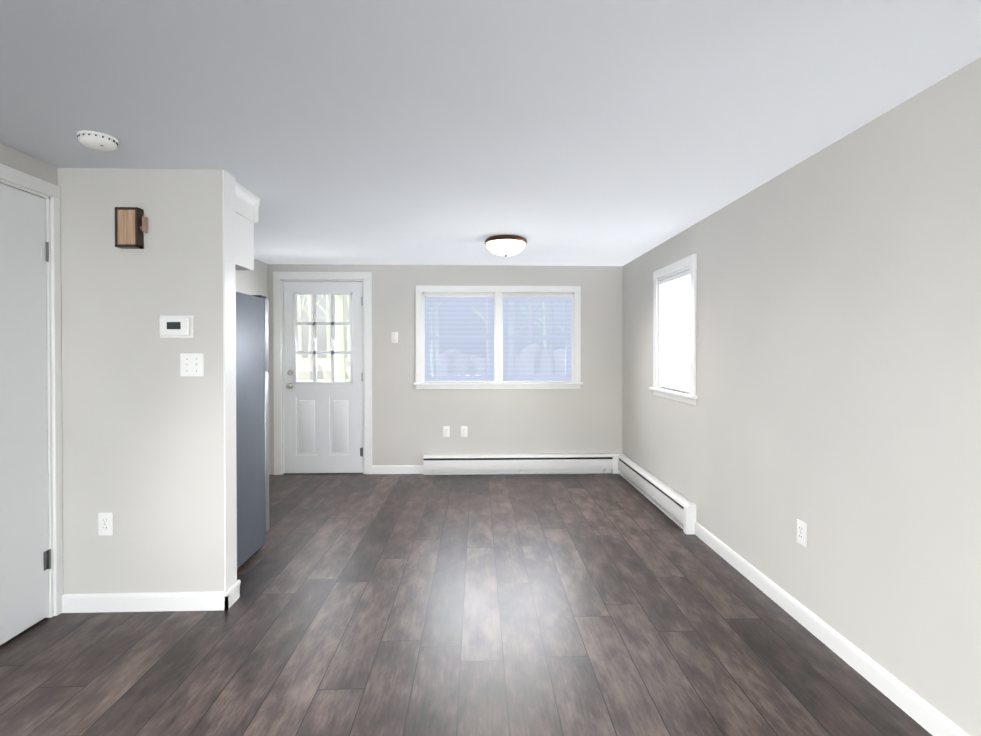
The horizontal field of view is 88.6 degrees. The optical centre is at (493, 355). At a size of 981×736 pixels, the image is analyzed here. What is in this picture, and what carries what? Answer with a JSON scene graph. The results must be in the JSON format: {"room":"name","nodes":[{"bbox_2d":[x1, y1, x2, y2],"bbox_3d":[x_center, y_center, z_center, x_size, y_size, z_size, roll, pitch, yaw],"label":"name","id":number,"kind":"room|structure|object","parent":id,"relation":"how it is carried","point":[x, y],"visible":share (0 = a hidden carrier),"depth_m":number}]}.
{"room":"empty living room","nodes":[
{"label":"empty living room","id":0,"kind":"room"},
{"bbox_2d":[0,143,267,371],"bbox_3d":[-2.283,0.688,1.261,0.300,3.220,8.080,0,0,-2],"label":"wall","id":1,"kind":"structure","parent":0,"point":[251,282],"depth_m":2.47},
{"bbox_2d":[0,183,50,644],"bbox_3d":[-2.154,0.261,2.207,0.108,2.035,0.495,0,0,-2],"label":"closet door","id":2,"kind":"structure","parent":1,"relation":"in","point":[25,559],"depth_m":2.32},
{"bbox_2d":[0,163,62,617],"bbox_3d":[-2.183,0.228,2.195,0.076,2.125,0.628,0,0,-2],"label":"door frame","id":3,"kind":"structure","parent":1,"relation":"attached to","point":[50,193],"depth_m":2.47},
{"bbox_2d":[57,168,223,593],"bbox_3d":[-1.772,0.177,2.583,0.807,2.220,0.120,0,0,-2],"label":"wall","id":4,"kind":"structure","parent":0,"point":[142,440],"depth_m":2.52},
{"bbox_2d":[98,512,112,535],"bbox_3d":[-1.948,0.848,2.519,0.070,0.115,0.008,0,0,-2],"label":"outlet","id":5,"kind":"object","parent":4,"relation":"attached to","point":[105,523],"visible":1,"depth_m":2.52},
{"bbox_2d":[115,207,146,248],"bbox_3d":[-1.796,-0.629,2.491,0.132,0.195,0.048,0,0,-2],"label":"door chime","id":6,"kind":"object","parent":4,"relation":"attached to","point":[130,226],"visible":1,"depth_m":2.47},
{"bbox_2d":[62,585,237,612],"bbox_3d":[-1.759,1.242,2.537,0.828,0.090,0.033,0,0,-2],"label":"baseboard","id":7,"kind":"structure","parent":4,"relation":"attached to","point":[219,600],"depth_m":2.52},
{"bbox_2d":[159,315,193,337],"bbox_3d":[-1.593,-0.142,2.511,0.164,0.112,0.030,0,0,-2],"label":"thermostat","id":8,"kind":"object","parent":4,"relation":"attached to","point":[176,326],"visible":1,"depth_m":2.50},
{"bbox_2d":[180,353,203,375],"bbox_3d":[-1.518,0.049,2.522,0.116,0.115,0.016,0,0,-2],"label":"light switch","id":9,"kind":"object","parent":4,"relation":"attached to","point":[191,364],"visible":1,"depth_m":2.52},
{"bbox_2d":[222,170,236,590],"bbox_3d":[-1.364,0.177,2.597,0.008,2.220,0.116,0,0,-2],"label":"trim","id":10,"kind":"structure","parent":4,"relation":"attached to","point":[229,394],"depth_m":2.58},
{"bbox_2d":[233,579,240,598],"bbox_3d":[-1.808,1.241,2.659,0.918,0.090,0.013,0,0,-2],"label":"baseboard","id":11,"kind":"structure","parent":4,"relation":"attached to","point":[238,582],"depth_m":2.66},
{"bbox_2d":[235,181,259,269],"bbox_3d":[-1.838,-0.717,2.824,0.890,0.434,0.370,0,0,-2],"label":"upper cabinet","id":12,"kind":"object","parent":4,"relation":"attached to","point":[247,203],"visible":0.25,"depth_m":2.87},
{"bbox_2d":[267,264,622,474],"bbox_3d":[-0.502,0.652,5.455,4.130,3.220,0.190,0,0,-2],"label":"wall","id":13,"kind":"structure","parent":0,"point":[409,420],"depth_m":5.37},
{"bbox_2d":[273,272,371,474],"bbox_3d":[-1.808,0.193,5.394,1.025,2.141,0.200,0,0,-2],"label":"door frame","id":14,"kind":"structure","parent":13,"relation":"attached to","point":[280,278],"depth_m":5.30},
{"bbox_2d":[284,281,362,472],"bbox_3d":[-1.806,0.236,5.345,0.828,2.029,0.186,0,0,-2],"label":"exterior door","id":15,"kind":"structure","parent":13,"relation":"in","point":[323,426],"depth_m":5.33},
{"bbox_2d":[391,332,397,342],"bbox_3d":[-1.053,-0.187,5.326,0.070,0.115,0.016,0,0,-2],"label":"light switch","id":16,"kind":"object","parent":13,"relation":"attached to","point":[394,337],"visible":1,"depth_m":5.33},
{"bbox_2d":[372,465,423,473],"bbox_3d":[-1.018,1.218,5.341,0.550,0.090,0.013,0,0,-2],"label":"baseboard","id":17,"kind":"structure","parent":13,"relation":"attached to","point":[376,469],"depth_m":5.34},
{"bbox_2d":[443,426,449,436],"bbox_3d":[-0.508,0.817,5.357,0.070,0.115,0.008,0,0,-2],"label":"outlet","id":18,"kind":"object","parent":13,"relation":"attached to","point":[446,431],"visible":1,"depth_m":5.36},
{"bbox_2d":[461,426,466,436],"bbox_3d":[-0.318,0.817,5.363,0.070,0.115,0.008,0,0,-2],"label":"outlet","id":19,"kind":"object","parent":13,"relation":"attached to","point":[463,431],"visible":1,"depth_m":5.36},
{"bbox_2d":[413,285,582,388],"bbox_3d":[0.047,-0.188,5.436,1.801,1.100,0.230,0,0,-2],"label":"window","id":20,"kind":"structure","parent":13,"relation":"in","point":[507,337],"depth_m":5.39},
{"bbox_2d":[0,473,931,735],"bbox_3d":[-0.371,1.347,1.418,4.130,0.100,8.260,0,0,-2],"label":"floor","id":21,"kind":"structure","parent":0,"point":[599,604],"depth_m":2.27},
{"bbox_2d":[236,292,269,568],"bbox_3d":[-1.883,0.446,3.053,0.755,1.673,0.771,0,0,-2],"label":"fridge","id":22,"kind":"object","parent":21,"relation":"on","point":[252,395],"visible":0.27,"depth_m":3.14},
{"bbox_2d":[423,453,695,533],"bbox_3d":[0.350,1.167,4.470,2.129,0.208,1.844,0,0,-2],"label":"heater","id":23,"kind":"object","parent":21,"relation":"on","point":[677,508],"visible":1,"depth_m":5.31},
{"bbox_2d":[0,0,980,265],"bbox_3d":[-0.371,-0.973,1.398,4.130,0.100,8.260,0,0,-2],"label":"ceiling","id":24,"kind":"structure","parent":0,"point":[460,132],"depth_m":1.84},
{"bbox_2d":[77,130,117,151],"bbox_3d":[-1.691,-0.908,2.147,0.140,0.042,0.140,0,0,-2],"label":"smoke detector","id":25,"kind":"object","parent":24,"relation":"attached to","point":[94,140],"visible":1,"depth_m":2.11},
{"bbox_2d":[484,234,526,256],"bbox_3d":[0.097,-0.873,4.086,0.352,0.146,0.352,0,0,-2],"label":"ceiling light","id":26,"kind":"object","parent":24,"relation":"attached to","point":[506,245],"visible":1,"depth_m":3.97},
{"bbox_2d":[622,57,980,735],"bbox_3d":[1.605,0.187,1.382,0.180,2.220,8.080,0,0,-2],"label":"wall","id":27,"kind":"structure","parent":0,"point":[836,408],"depth_m":2.08},
{"bbox_2d":[649,254,697,404],"bbox_3d":[1.496,-0.185,3.999,0.230,1.080,0.875,0,0,-2],"label":"window","id":28,"kind":"structure","parent":27,"relation":"in","point":[674,324],"depth_m":4.01},
{"bbox_2d":[797,519,806,546],"bbox_3d":[1.478,0.854,2.414,0.008,0.115,0.070,0,0,-2],"label":"outlet","id":29,"kind":"object","parent":27,"relation":"attached to","point":[801,532],"visible":1,"depth_m":2.40},
{"bbox_2d":[695,522,969,735],"bbox_3d":[1.535,1.259,0.558,0.013,0.090,6.060,0,0,-2],"label":"baseboard","id":30,"kind":"structure","parent":27,"relation":"attached to","point":[925,715],"depth_m":2.11},
{"label":"outside","id":31,"kind":"structure","parent":0,"visible":0},
{"bbox_2d":[298,295,349,380],"bbox_3d":[-2.075,-7.373,67.620,140.000,17.438,124.310,0,0,-2],"label":"landscape","id":32,"kind":"structure","parent":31,"point":[341,344],"depth_m":33.59}
]}

